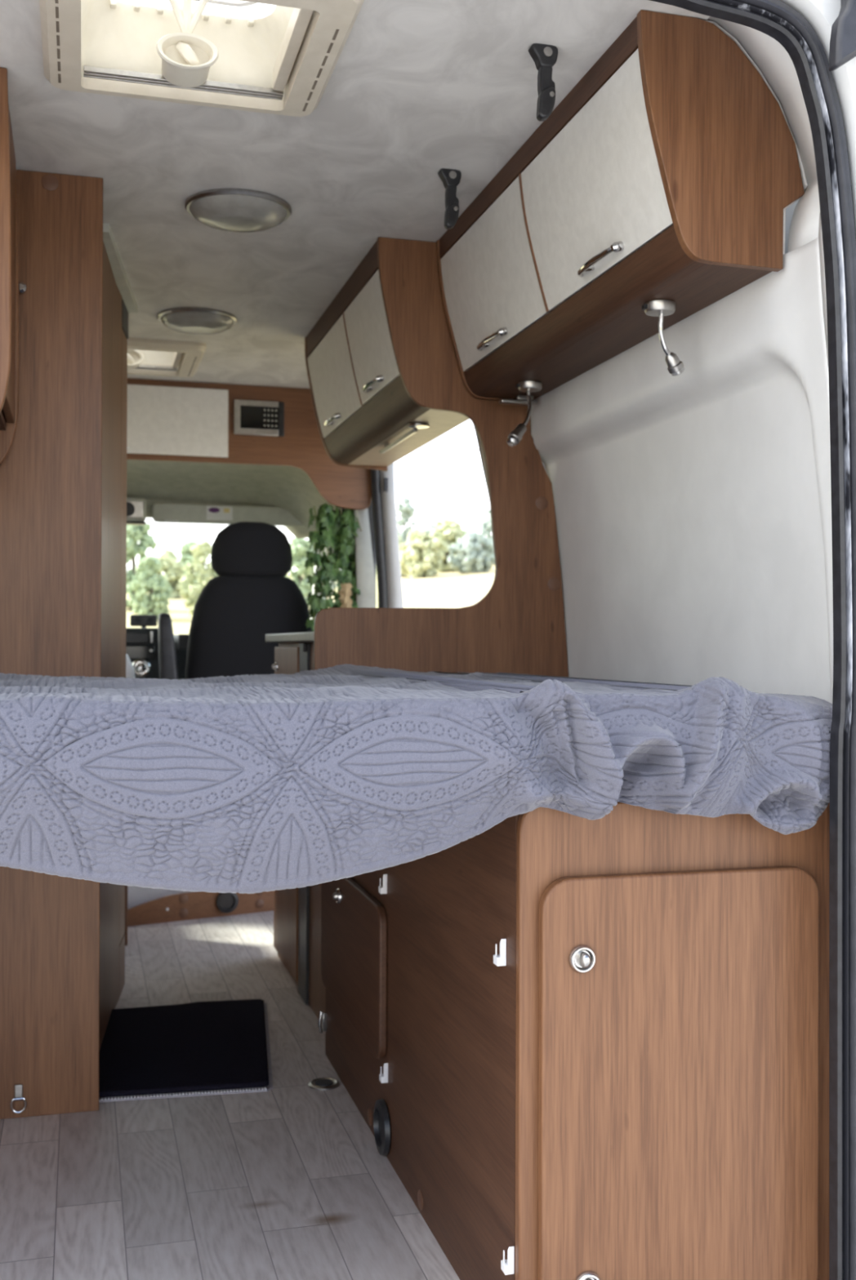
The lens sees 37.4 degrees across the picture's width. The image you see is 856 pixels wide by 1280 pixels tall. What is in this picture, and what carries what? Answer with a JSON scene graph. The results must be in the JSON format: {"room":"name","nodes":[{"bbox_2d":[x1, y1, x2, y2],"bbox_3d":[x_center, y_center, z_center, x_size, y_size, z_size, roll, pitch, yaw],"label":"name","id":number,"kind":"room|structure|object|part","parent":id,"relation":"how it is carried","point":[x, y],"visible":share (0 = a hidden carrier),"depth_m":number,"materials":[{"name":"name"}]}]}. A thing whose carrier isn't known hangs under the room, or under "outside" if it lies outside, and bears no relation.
{"room":"vehicle interior","nodes":[
{"label":"vehicle interior","id":0,"kind":"room"},
{"bbox_2d":[127,885,191,909],"bbox_3d":[-1.169,0.883,5.110,1.700,0.170,1.320,0,0,-15],"label":"floor","id":1,"kind":"structure","parent":0,"point":[137,895],"depth_m":4.47,"materials":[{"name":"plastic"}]},
{"bbox_2d":[125,653,135,678],"bbox_3d":[-1.465,0.276,4.896,0.650,1.040,0.460,0,0,-15],"label":"seat","id":2,"kind":"object","parent":1,"relation":"on","point":[130,672],"visible":0.03,"depth_m":4.78,"materials":[{"name":"white fabric"}]},
{"bbox_2d":[125,627,188,679],"bbox_3d":[-1.300,0.375,5.522,1.660,0.850,0.598,0,0,-15],"label":"dashboard","id":3,"kind":"object","parent":1,"relation":"on","point":[141,643],"visible":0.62,"depth_m":5.27,"materials":[{"name":"black plastic"}]},
{"bbox_2d":[129,614,157,627],"bbox_3d":[-1.220,-0.068,5.431,0.113,0.080,0.059,0,0,-15],"label":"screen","id":4,"kind":"object","parent":3,"relation":"on","point":[143,620],"visible":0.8,"depth_m":5.42,"materials":[{"name":"black plastic"}]},
{"bbox_2d":[177,634,188,649],"bbox_3d":[-1.038,0.008,5.377,0.045,0.065,0.040,0,0,-15],"label":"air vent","id":5,"kind":"object","parent":3,"relation":"attached to","point":[183,639],"depth_m":5.36,"materials":[{"name":"black plastic"}]},
{"bbox_2d":[157,521,311,679],"bbox_3d":[-0.787,0.175,5.062,0.604,1.248,0.640,0,0,-15],"label":"passenger seat","id":6,"kind":"object","parent":1,"relation":"on","point":[251,598],"visible":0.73,"depth_m":4.77,"materials":[{"name":"black fabric"}]},
{"bbox_3d":[-0.968,0.104,4.743,0.086,0.408,0.090,0,0,-15],"label":"armrest","id":7,"kind":"part","parent":6,"relation":"part of","materials":[{"name":"grey rubber"}]},
{"bbox_3d":[-0.682,0.112,4.870,0.505,0.714,0.215,0,0,-15],"label":"backrest","id":8,"kind":"part","parent":6,"relation":"part of","materials":[{"name":"black fabric"}]},
{"bbox_2d":[0,911,459,1279],"bbox_3d":[-0.729,0.988,3.582,1.820,0.050,4.500,0,0,-15],"label":"floor","id":9,"kind":"structure","parent":0,"point":[290,1180],"depth_m":2.27,"materials":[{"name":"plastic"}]},
{"bbox_2d":[0,169,137,1119],"bbox_3d":[-1.078,0.007,2.976,0.807,1.904,1.026,0,0,-15],"label":"wardrobe","id":10,"kind":"object","parent":9,"relation":"on","point":[63,473],"visible":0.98,"depth_m":2.56,"materials":[{"name":"brown wood"}]},
{"bbox_3d":[-0.820,0.906,2.535,0.016,0.032,0.004,0,0,-15],"label":"tie down plate","id":11,"kind":"part","parent":10,"relation":"part of","materials":[{"name":"silver metal"}]},
{"bbox_3d":[-0.814,-0.704,2.532,0.022,0.022,0.025,0,0,-15],"label":"knob","id":12,"kind":"part","parent":10,"relation":"part of","materials":[{"name":"silver metal"}]},
{"bbox_3d":[-0.766,0.019,2.993,0.037,1.883,0.809,0,0,-11],"label":"aisle panel","id":13,"kind":"part","parent":10,"relation":"part of","materials":[{"name":"brown wood"}]},
{"bbox_3d":[-0.792,-0.932,3.210,0.046,0.021,0.705,0,0,-8],"label":"ceiling trim","id":14,"kind":"part","parent":10,"relation":"part of","materials":[{"name":"plastic"}]},
{"bbox_3d":[-0.850,-0.010,3.471,0.030,1.665,0.151,0,0,-8],"label":"door","id":15,"kind":"part","parent":10,"relation":"part of","materials":[{"name":"brown wood"}]},
{"bbox_2d":[124,885,128,946],"bbox_3d":[-1.185,0.754,4.017,0.448,0.420,0.180,0,0,-15],"label":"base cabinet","id":16,"kind":"object","parent":9,"relation":"on","point":[126,886],"visible":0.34,"depth_m":3.99,"materials":[{"name":"brown wood"}]},
{"bbox_2d":[98,999,272,1102],"bbox_3d":[-0.576,0.953,2.986,0.418,0.016,0.674,0,0,-10],"label":"floor mat","id":17,"kind":"object","parent":9,"relation":"on","point":[211,1047],"visible":0.93,"depth_m":2.91,"materials":[{"name":"rubber"}]},
{"bbox_2d":[127,890,273,926],"bbox_3d":[-0.754,0.916,4.411,0.800,0.102,0.028,0,0,-30],"label":"step","id":18,"kind":"structure","parent":9,"relation":"on","point":[191,905],"depth_m":4.38,"materials":[{"name":"brown wood"}]},
{"bbox_2d":[215,893,238,912],"bbox_3d":[-0.702,0.915,4.431,0.082,0.082,0.012,0,0,-30],"label":"outlet","id":19,"kind":"object","parent":18,"relation":"attached to","point":[224,902],"depth_m":4.43,"materials":[{"name":"black plastic"}]},
{"bbox_2d":[265,631,325,1024],"bbox_3d":[-0.118,0.473,3.504,0.527,0.984,1.037,0,0,-15],"label":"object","id":20,"kind":"object","parent":9,"relation":"on","point":[296,911],"visible":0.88,"depth_m":3.42,"materials":[{"name":"brown wood"}]},
{"bbox_3d":[-0.408,0.477,3.662,0.012,0.915,0.422,0,0,-15],"label":"door","id":21,"kind":"part","parent":20,"relation":"part of","materials":[{"name":"brown wood"}]},
{"bbox_2d":[265,631,313,642],"bbox_3d":[-0.116,-0.006,3.506,0.527,0.026,1.037,0,0,-15],"label":"countertop","id":22,"kind":"structure","parent":20,"relation":"on","point":[301,637],"depth_m":3.46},
{"bbox_3d":[-0.332,0.484,3.394,0.008,0.951,0.125,0,0,-15],"label":"black gap panel","id":23,"kind":"part","parent":20,"relation":"part of","materials":[{"name":"plastic"}]},
{"bbox_2d":[308,1077,339,1090],"bbox_3d":[-0.224,0.958,2.735,0.068,0.006,0.068,0,0,-15],"label":"socket","id":24,"kind":"object","parent":9,"relation":"on","point":[321,1083],"visible":1,"depth_m":2.73,"materials":[{"name":"silver metal"}]},
{"bbox_2d":[313,236,568,677],"bbox_3d":[0.043,-0.362,3.002,0.630,1.158,0.018,0,0,-15],"label":"partition panel","id":25,"kind":"object","parent":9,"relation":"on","point":[518,626],"visible":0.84,"depth_m":3.01,"materials":[{"name":"brown wood"}]},
{"bbox_2d":[317,801,829,1279],"bbox_3d":[0.199,0.589,2.345,0.589,0.744,1.378,0,0,-15],"label":"storage cabinet","id":26,"kind":"object","parent":9,"relation":"on","point":[580,1048],"visible":0.93,"depth_m":1.71,"materials":[{"name":"brown wood"}]},
{"bbox_2d":[373,1098,391,1155],"bbox_3d":[-0.087,0.908,2.358,0.015,0.100,0.100,0,0,-15],"label":"outlet","id":27,"kind":"object","parent":26,"relation":"attached to","point":[382,1107],"depth_m":2.33,"materials":[{"name":"black plastic"}]},
{"bbox_3d":[-0.054,0.589,2.303,0.016,0.742,1.326,0,0,-15],"label":"aisle panel","id":28,"kind":"part","parent":26,"relation":"part of","materials":[{"name":"brown wood"}]},
{"bbox_3d":[0.342,0.587,1.715,0.468,0.744,0.018,0,0,-15],"label":"panel","id":29,"kind":"part","parent":26,"relation":"part of","materials":[{"name":"brown wood"}]},
{"bbox_3d":[0.341,0.612,1.695,0.406,0.603,0.018,0,0,-15],"label":"door","id":30,"kind":"part","parent":26,"relation":"part of","materials":[{"name":"brown wood"}]},
{"bbox_2d":[126,459,361,555],"bbox_3d":[-1.156,-0.531,4.999,1.733,0.361,0.911,0,0,-15],"label":"ceiling","id":31,"kind":"structure","parent":0,"point":[289,488],"depth_m":5.23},
{"bbox_2d":[126,497,146,525],"bbox_3d":[-1.330,-0.537,5.252,0.312,0.108,0.090,0,0,-15],"label":"console","id":32,"kind":"object","parent":31,"relation":"attached to","point":[135,507],"visible":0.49,"depth_m":5.25,"materials":[{"name":"plastic"}]},
{"bbox_2d":[126,500,143,518],"bbox_3d":[-1.238,-0.541,5.238,0.122,0.070,0.006,0,0,-15],"label":"grille","id":33,"kind":"object","parent":32,"relation":"attached to","point":[135,508],"depth_m":5.24,"materials":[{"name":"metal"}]},
{"bbox_2d":[145,499,256,518],"bbox_3d":[-1.268,-0.560,5.344,1.660,0.082,0.025,0,0,-15],"label":"trim","id":34,"kind":"structure","parent":31,"relation":"attached to","point":[149,503],"depth_m":5.37,"materials":[{"name":"grey plastic"}]},
{"bbox_2d":[151,502,303,526],"bbox_3d":[-0.843,-0.536,5.419,0.660,0.082,0.030,0,0,-15],"label":"sun visor","id":35,"kind":"object","parent":31,"relation":"attached to","point":[169,513],"visible":0.81,"depth_m":5.40,"materials":[{"name":"plastic"}]},
{"bbox_2d":[310,548,325,622],"bbox_3d":[-0.503,-0.286,5.831,0.047,0.600,0.542,0,0,-11],"label":"trim","id":36,"kind":"structure","parent":31,"relation":"attached to","point":[321,552],"depth_m":5.81,"materials":[{"name":"plastic"}]},
{"bbox_2d":[0,0,709,388],"bbox_3d":[-0.654,-0.961,3.039,1.660,0.035,3.200,0,0,-15],"label":"ceiling","id":37,"kind":"structure","parent":0,"point":[415,89],"depth_m":2.44,"materials":[{"name":"fabric"}]},
{"bbox_2d":[126,337,206,377],"bbox_3d":[-0.975,-1.009,4.151,0.454,0.187,0.446,0,0,-15],"label":"roof light","id":38,"kind":"object","parent":37,"relation":"attached to","point":[146,357],"visible":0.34,"depth_m":4.23,"materials":[{"name":"beige plastic"}]},
{"bbox_3d":[-1.009,-0.944,4.261,0.100,0.058,0.090,0,0,-15],"label":"winder knob","id":39,"kind":"part","parent":38,"relation":"part of","materials":[{"name":"beige plastic"}]},
{"bbox_3d":[-1.022,-0.935,4.321,0.328,0.011,0.021,0,0,-15],"label":"blind rail","id":40,"kind":"part","parent":38,"relation":"part of","materials":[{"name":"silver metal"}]},
{"bbox_2d":[156,307,236,334],"bbox_3d":[-0.672,-0.922,3.692,0.230,0.038,0.230,0,0,-15],"label":"recessed light","id":41,"kind":"object","parent":37,"relation":"in","point":[195,321],"visible":1,"depth_m":3.63,"materials":[{"name":"silver metal"}]},
{"bbox_2d":[39,0,364,116],"bbox_3d":[-0.364,-1.016,1.972,0.458,0.187,0.446,0,0,-15],"label":"roof light","id":42,"kind":"object","parent":37,"relation":"attached to","point":[280,57],"visible":1,"depth_m":2.12,"materials":[{"name":"beige plastic"}]},
{"bbox_3d":[-0.411,-0.943,2.142,0.332,0.011,0.021,0,0,-15],"label":"blind rail","id":43,"kind":"part","parent":42,"relation":"part of","materials":[{"name":"silver metal"}]},
{"bbox_3d":[-0.399,-0.952,2.082,0.100,0.058,0.090,0,0,-15],"label":"winder knob","id":44,"kind":"part","parent":42,"relation":"part of","materials":[{"name":"beige plastic"}]},
{"bbox_3d":[-0.392,-1.024,2.059,0.101,0.112,0.063,0,0,-15],"label":"winder arm","id":45,"kind":"part","parent":42,"relation":"part of","materials":[{"name":"beige plastic"}]},
{"bbox_2d":[184,188,291,232],"bbox_3d":[-0.413,-0.925,2.757,0.230,0.038,0.230,0,0,-15],"label":"recessed light","id":46,"kind":"object","parent":37,"relation":"in","point":[228,210],"visible":1,"depth_m":2.70,"materials":[{"name":"silver metal"}]},
{"bbox_2d":[126,377,371,510],"bbox_3d":[-1.034,-0.716,4.540,1.713,0.443,0.038,0,0,-15],"label":"locker","id":47,"kind":"object","parent":37,"relation":"attached to","point":[168,420],"visible":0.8,"depth_m":4.61,"materials":[{"name":"brown wood"}]},
{"bbox_2d":[233,399,284,436],"bbox_3d":[-0.619,-0.814,4.644,0.184,0.127,0.020,0,0,-15],"label":"control panel","id":48,"kind":"object","parent":47,"relation":"attached to","point":[251,417],"visible":1,"depth_m":4.64,"materials":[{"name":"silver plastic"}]},
{"bbox_2d":[304,240,468,471],"bbox_3d":[-0.126,-0.738,3.483,0.264,0.405,0.994,0,0,-15],"label":"locker","id":49,"kind":"object","parent":37,"relation":"attached to","point":[362,404],"visible":1,"depth_m":3.38,"materials":[{"name":"brown wood"}]},
{"bbox_3d":[-0.288,-0.645,3.718,0.032,0.018,0.181,0,0,-15],"label":"handle","id":50,"kind":"part","parent":49,"relation":"part of","materials":[{"name":"silver metal"}]},
{"bbox_3d":[-0.268,-0.750,3.654,0.066,0.246,0.556,0,0,-15],"label":"door","id":51,"kind":"part","parent":49,"relation":"part of","materials":[{"name":"beige laminate"}]},
{"bbox_3d":[-0.238,-0.909,3.444,0.018,0.064,0.978,0,0,-15],"label":"rail","id":52,"kind":"part","parent":49,"relation":"part of","materials":[{"name":"brown wood"}]},
{"bbox_3d":[-0.255,-0.736,3.955,0.264,0.404,0.016,0,0,-15],"label":"panel","id":53,"kind":"part","parent":49,"relation":"part of","materials":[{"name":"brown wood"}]},
{"bbox_3d":[-0.138,-0.752,3.179,0.066,0.246,0.413,0,0,-15],"label":"door","id":54,"kind":"part","parent":49,"relation":"part of","materials":[{"name":"beige laminate"}]},
{"bbox_3d":[-0.147,-0.647,3.207,0.032,0.018,0.181,0,0,-15],"label":"handle","id":55,"kind":"part","parent":49,"relation":"part of","materials":[{"name":"silver metal"}]},
{"bbox_3d":[-0.157,-0.589,3.466,0.079,0.081,0.978,0,0,-15],"label":"light rail","id":56,"kind":"part","parent":49,"relation":"part of","materials":[{"name":"brown wood"}]},
{"bbox_2d":[378,422,429,453],"bbox_3d":[-0.073,-0.539,3.393,0.054,0.016,0.422,0,0,-15],"label":"lamp","id":57,"kind":"object","parent":49,"relation":"attached to","point":[387,446],"visible":1,"depth_m":3.29,"materials":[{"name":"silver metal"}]},
{"bbox_3d":[-0.060,-0.555,3.492,0.128,0.015,0.978,0,0,-15],"label":"panel","id":58,"kind":"part","parent":49,"relation":"part of","materials":[{"name":"beige laminate"}]},
{"bbox_2d":[437,168,461,229],"bbox_3d":[0.044,-0.886,2.542,0.045,0.120,0.028,0,0,-15],"label":"bracket","id":59,"kind":"object","parent":37,"relation":"attached to","point":[450,178],"visible":1,"depth_m":2.54,"materials":[{"name":"black plastic"}]},
{"bbox_3d":[0.048,-0.889,2.547,0.026,0.057,0.018,0,0,-15],"label":"arm","id":60,"kind":"part","parent":59,"relation":"part of","materials":[{"name":"black plastic"}]},
{"bbox_2d":[528,43,557,121],"bbox_3d":[0.184,-0.888,2.016,0.045,0.120,0.028,0,0,-15],"label":"bracket","id":61,"kind":"object","parent":37,"relation":"attached to","point":[544,56],"visible":1,"depth_m":2.01,"materials":[{"name":"black plastic"}]},
{"bbox_3d":[0.189,-0.891,2.020,0.026,0.057,0.018,0,0,-15],"label":"arm","id":62,"kind":"part","parent":61,"relation":"part of","materials":[{"name":"black plastic"}]},
{"bbox_2d":[472,199,799,497],"bbox_3d":[0.243,0.015,3.230,0.220,2.100,3.300,0,0,-15],"label":"wall","id":63,"kind":"structure","parent":0,"point":[789,210],"depth_m":2.21,"materials":[{"name":"white paint"}]},
{"bbox_2d":[303,502,361,631],"bbox_3d":[-0.338,-0.188,4.795,0.278,0.650,0.122,0,0,-15],"label":"ivy garland","id":64,"kind":"object","parent":63,"relation":"hanging from","point":[335,567],"visible":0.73,"depth_m":4.76,"materials":[{"name":"green plant"}]},
{"bbox_2d":[342,501,375,600],"bbox_3d":[-0.270,0.011,4.860,0.136,1.120,0.045,0,0,-15],"label":"trim","id":65,"kind":"structure","parent":63,"relation":"attached to","point":[370,508],"depth_m":4.85,"materials":[{"name":"black plastic"}]},
{"bbox_2d":[353,508,375,608],"bbox_3d":[-0.236,0.150,4.790,0.093,1.300,0.020,0,0,-15],"label":"trim","id":66,"kind":"structure","parent":63,"relation":"attached to","point":[364,566],"depth_m":4.78,"materials":[{"name":"plastic"}]},
{"bbox_2d":[369,469,387,608],"bbox_3d":[-0.181,0.055,4.733,0.078,1.451,0.055,0,0,-15],"label":"seal","id":67,"kind":"object","parent":63,"relation":"attached to","point":[375,476],"visible":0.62,"depth_m":4.72,"materials":[{"name":"black rubber"}]},
{"bbox_2d":[379,462,403,608],"bbox_3d":[-0.135,0.035,4.725,0.098,1.490,0.029,0,0,12],"label":"trim","id":68,"kind":"structure","parent":63,"relation":"attached to","point":[394,592],"depth_m":4.72,"materials":[{"name":"white paint"}]},
{"bbox_2d":[648,0,855,1279],"bbox_3d":[-0.146,0.068,1.484,1.507,1.876,0.024,0,0,-15],"label":"seal","id":69,"kind":"object","parent":63,"relation":"attached to","point":[775,19],"visible":1,"depth_m":1.67,"materials":[{"name":"black rubber"}]},
{"bbox_3d":[-0.146,0.068,1.484,1.507,1.876,0.024,0,0,-15],"label":"bulb","id":70,"kind":"part","parent":69,"relation":"part of","materials":[{"name":"grey rubber"}]},
{"bbox_2d":[778,0,855,241],"bbox_3d":[-0.049,-0.029,1.499,1.705,2.072,0.042,0,0,-15],"label":"trim","id":71,"kind":"structure","parent":63,"relation":"attached to","point":[820,15],"depth_m":1.66,"materials":[{"name":"white paint"}]},
{"bbox_2d":[828,0,855,71],"bbox_3d":[0.553,-0.797,1.614,0.086,0.148,0.025,0,0,-15],"label":"hinge cover","id":72,"kind":"object","parent":63,"relation":"attached to","point":[842,49],"visible":1,"depth_m":1.60,"materials":[{"name":"grey plastic"}]},
{"bbox_2d":[529,20,832,703],"bbox_3d":[0.250,0.003,2.443,0.577,1.918,1.260,0,0,-15],"label":"wall","id":73,"kind":"structure","parent":0,"point":[692,504],"depth_m":2.33,"materials":[{"name":"white plastic"}]},
{"bbox_2d":[435,9,804,400],"bbox_3d":[0.302,-0.758,2.478,0.278,0.371,1.133,0,0,-15],"label":"locker","id":74,"kind":"object","parent":73,"relation":"attached to","point":[669,171],"visible":1,"depth_m":2.09,"materials":[{"name":"brown wood"}]},
{"bbox_3d":[0.154,-0.755,3.016,0.278,0.370,0.016,0,0,-15],"label":"panel","id":75,"kind":"part","parent":74,"relation":"part of","materials":[{"name":"brown wood"}]},
{"bbox_3d":[0.130,-0.650,2.744,0.032,0.019,0.181,0,0,-15],"label":"handle","id":76,"kind":"part","parent":74,"relation":"part of","materials":[{"name":"silver metal"}]},
{"bbox_3d":[0.137,-0.765,2.713,0.072,0.262,0.556,0,0,-15],"label":"door","id":77,"kind":"part","parent":74,"relation":"part of","materials":[{"name":"beige laminate"}]},
{"bbox_2d":[498,395,537,405],"bbox_3d":[0.211,-0.564,2.979,0.090,0.020,0.030,0,0,-15],"label":"bar","id":78,"kind":"object","parent":74,"relation":"attached to","point":[518,399],"visible":0.91,"depth_m":2.97,"materials":[{"name":"silver metal"}]},
{"bbox_2d":[507,380,541,444],"bbox_3d":[0.206,-0.497,2.797,0.053,0.155,0.127,0,0,35],"label":"reading lamp","id":79,"kind":"object","parent":74,"relation":"hanging from","point":[514,437],"visible":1,"depth_m":2.80,"materials":[{"name":"silver metal"}]},
{"bbox_3d":[0.180,-0.921,2.445,0.018,0.045,1.100,0,0,-15],"label":"rail","id":80,"kind":"part","parent":74,"relation":"part of","materials":[{"name":"brown wood"}]},
{"bbox_3d":[0.258,-0.606,2.465,0.059,0.058,1.100,0,0,-15],"label":"light rail","id":81,"kind":"part","parent":74,"relation":"part of","materials":[{"name":"brown wood"}]},
{"bbox_3d":[0.283,-0.767,2.180,0.072,0.262,0.535,0,0,-15],"label":"door","id":82,"kind":"part","parent":74,"relation":"part of","materials":[{"name":"beige laminate"}]},
{"bbox_3d":[0.286,-0.652,2.175,0.032,0.019,0.181,0,0,-15],"label":"handle","id":83,"kind":"part","parent":74,"relation":"part of","materials":[{"name":"silver metal"}]},
{"bbox_3d":[0.341,-0.584,2.487,0.118,0.015,1.100,0,0,-15],"label":"panel","id":84,"kind":"part","parent":74,"relation":"part of","materials":[{"name":"brown wood"}]},
{"bbox_2d":[641,299,684,373],"bbox_3d":[0.405,-0.517,2.181,0.053,0.119,0.083,0,0,35],"label":"reading lamp","id":85,"kind":"object","parent":74,"relation":"attached to","point":[660,308],"visible":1,"depth_m":2.17,"materials":[{"name":"silver metal"}]},
{"bbox_2d":[641,303,647,310],"bbox_3d":[0.370,-0.569,2.162,0.005,0.007,0.012,0,0,-15],"label":"switch","id":86,"kind":"object","parent":85,"relation":"attached to","point":[644,307],"depth_m":2.16,"materials":[{"name":"black plastic"}]},
{"bbox_3d":[0.450,-0.759,1.939,0.278,0.370,0.016,0,0,-15],"label":"panel","id":87,"kind":"part","parent":74,"relation":"part of","materials":[{"name":"brown wood"}]},
{"bbox_2d":[706,16,828,373],"bbox_3d":[0.381,0.000,1.779,0.577,1.918,0.262,0,0,-15],"label":"trim","id":88,"kind":"structure","parent":73,"relation":"attached to","point":[771,58],"depth_m":1.93,"materials":[{"name":"white plastic"}]},
{"bbox_3d":[-1.474,0.002,2.800,0.040,2.010,3.260,0,0,-15],"label":"wall","id":89,"kind":"structure","parent":0,"visible":0},
{"bbox_2d":[0,67,19,465],"bbox_3d":[-1.008,-0.628,2.231,0.542,0.639,0.432,0,0,-15],"label":"locker","id":90,"kind":"object","parent":89,"relation":"attached to","point":[9,250],"visible":1,"depth_m":2.10,"materials":[{"name":"brown wood"}]},
{"bbox_3d":[-1.023,-0.421,2.226,0.512,0.014,0.398,0,0,-15],"label":"panel","id":91,"kind":"part","parent":90,"relation":"part of","materials":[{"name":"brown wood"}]},
{"bbox_3d":[-0.953,-0.629,2.030,0.542,0.639,0.016,0,0,-15],"label":"panel","id":92,"kind":"part","parent":90,"relation":"part of","materials":[{"name":"brown wood"}]},
{"bbox_3d":[-0.767,-0.686,2.297,0.016,0.518,0.398,0,0,-15],"label":"door","id":93,"kind":"part","parent":90,"relation":"part of","materials":[{"name":"brown wood"}]},
{"bbox_3d":[-1.066,-0.627,2.431,0.536,0.639,0.016,0,0,-15],"label":"panel","id":94,"kind":"part","parent":90,"relation":"part of","materials":[{"name":"brown wood"}]},
{"bbox_3d":[-0.371,0.159,2.086,1.670,0.102,0.980,0,0,-15],"label":"bed base","id":95,"kind":"object","parent":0,"visible":0},
{"bbox_2d":[0,663,831,893],"bbox_3d":[-0.390,0.178,2.115,1.630,0.260,1.413,0,0,-15],"label":"quilt","id":96,"kind":"object","parent":95,"relation":"on","point":[251,784],"visible":0.99,"depth_m":1.54,"materials":[{"name":"fabric"}]},
{"label":"outside","id":97,"kind":"structure","parent":0,"visible":0},
{"bbox_2d":[125,564,494,634],"bbox_3d":[-0.497,-2.384,2.983,260.000,7.931,260.000,0,0,-15],"label":"ground","id":98,"kind":"structure","parent":97,"point":[453,589],"depth_m":49.94,"materials":[{"name":"white"}]},
{"bbox_2d":[126,523,158,609],"bbox_3d":[-10.035,-2.747,42.871,1.610,3.582,1.870,0,0,44],"label":"tree","id":99,"kind":"object","parent":98,"relation":"on","point":[135,533],"visible":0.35,"depth_m":42.73,"materials":[{"name":"green plant"}]},
{"bbox_2d":[126,555,173,619],"bbox_3d":[-8.381,-1.566,38.099,1.296,2.024,1.398,0,0,-39],"label":"tree","id":100,"kind":"object","parent":98,"relation":"on","point":[155,602],"visible":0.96,"depth_m":37.85,"materials":[{"name":"green plant"}]},
{"bbox_2d":[156,548,183,598],"bbox_3d":[-10.676,-2.618,51.902,1.734,2.218,1.672,0,0,18],"label":"tree","id":101,"kind":"object","parent":98,"relation":"on","point":[172,570],"visible":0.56,"depth_m":51.56,"materials":[{"name":"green plant"}]},
{"bbox_2d":[174,540,206,583],"bbox_3d":[-11.125,-3.402,58.960,1.725,2.526,1.671,0,0,38],"label":"tree","id":102,"kind":"object","parent":98,"relation":"on","point":[186,556],"visible":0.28,"depth_m":58.62,"materials":[{"name":"green plant"}]},
{"bbox_2d":[178,538,218,615],"bbox_3d":[-6.986,-1.885,39.407,1.511,2.510,1.487,0,0,-15],"label":"tree","id":103,"kind":"object","parent":98,"relation":"on","point":[202,551],"visible":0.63,"depth_m":39.12,"materials":[{"name":"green plant"}]},
{"bbox_2d":[283,537,314,608],"bbox_3d":[-4.366,-2.244,42.779,1.593,2.634,1.570,0,0,-15],"label":"tree","id":104,"kind":"object","parent":98,"relation":"on","point":[300,547],"visible":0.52,"depth_m":42.51,"materials":[{"name":"green plant"}]},
{"bbox_2d":[302,542,337,599],"bbox_3d":[-4.156,-2.526,47.798,1.580,2.485,1.466,0,0,-15],"label":"tree","id":105,"kind":"object","parent":98,"relation":"on","point":[335,585],"visible":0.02,"depth_m":47.57,"materials":[{"name":"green plant"}]},
{"bbox_2d":[375,535,406,576],"bbox_3d":[-1.995,-4.661,70.944,2.657,2.538,2.518,0,0,-15],"label":"tree","id":106,"kind":"object","parent":98,"relation":"on","point":[400,540],"visible":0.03,"depth_m":70.84,"materials":[{"name":"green plant"}]},
{"bbox_2d":[395,496,418,543],"bbox_3d":[-1.393,-6.302,75.948,2.045,4.735,1.881,0,0,6],"label":"tree","id":107,"kind":"object","parent":98,"relation":"on","point":[406,510],"visible":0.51,"depth_m":75.67,"materials":[{"name":"green plant"}]},
{"bbox_2d":[399,528,444,578],"bbox_3d":[-0.427,-4.558,68.062,2.506,2.826,2.608,0,0,12],"label":"tree","id":108,"kind":"object","parent":98,"relation":"on","point":[418,556],"visible":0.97,"depth_m":67.45,"materials":[{"name":"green plant"}]},
{"bbox_2d":[421,522,443,560],"bbox_3d":[0.263,-6.109,83.076,2.579,3.133,2.685,0,0,-15],"label":"tree","id":109,"kind":"object","parent":98,"relation":"on","point":[429,526],"visible":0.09,"depth_m":82.62,"materials":[{"name":"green plant"}]},
{"bbox_2d":[429,517,463,573],"bbox_3d":[1.068,-5.495,74.117,2.915,3.435,2.859,0,0,-15],"label":"tree","id":110,"kind":"object","parent":98,"relation":"on","point":[447,531],"visible":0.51,"depth_m":73.34,"materials":[{"name":"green plant"}]},
{"bbox_2d":[444,528,468,555],"bbox_3d":[2.005,-5.708,79.923,2.590,2.902,2.654,0,0,40],"label":"tree","id":111,"kind":"object","parent":98,"relation":"on","point":[464,531],"visible":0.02,"depth_m":79.57,"materials":[{"name":"green plant"}]},
{"bbox_2d":[447,530,494,573],"bbox_3d":[2.422,-4.788,69.981,2.680,2.489,2.762,0,0,-15],"label":"tree","id":112,"kind":"object","parent":98,"relation":"on","point":[470,550],"visible":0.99,"depth_m":69.42,"materials":[{"name":"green plant"}]},
{"bbox_2d":[479,508,494,564],"bbox_3d":[4.303,-6.916,81.918,2.107,4.178,2.156,0,0,44],"label":"tree","id":113,"kind":"object","parent":98,"relation":"on","point":[485,524],"visible":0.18,"depth_m":81.61,"materials":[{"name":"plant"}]}
]}

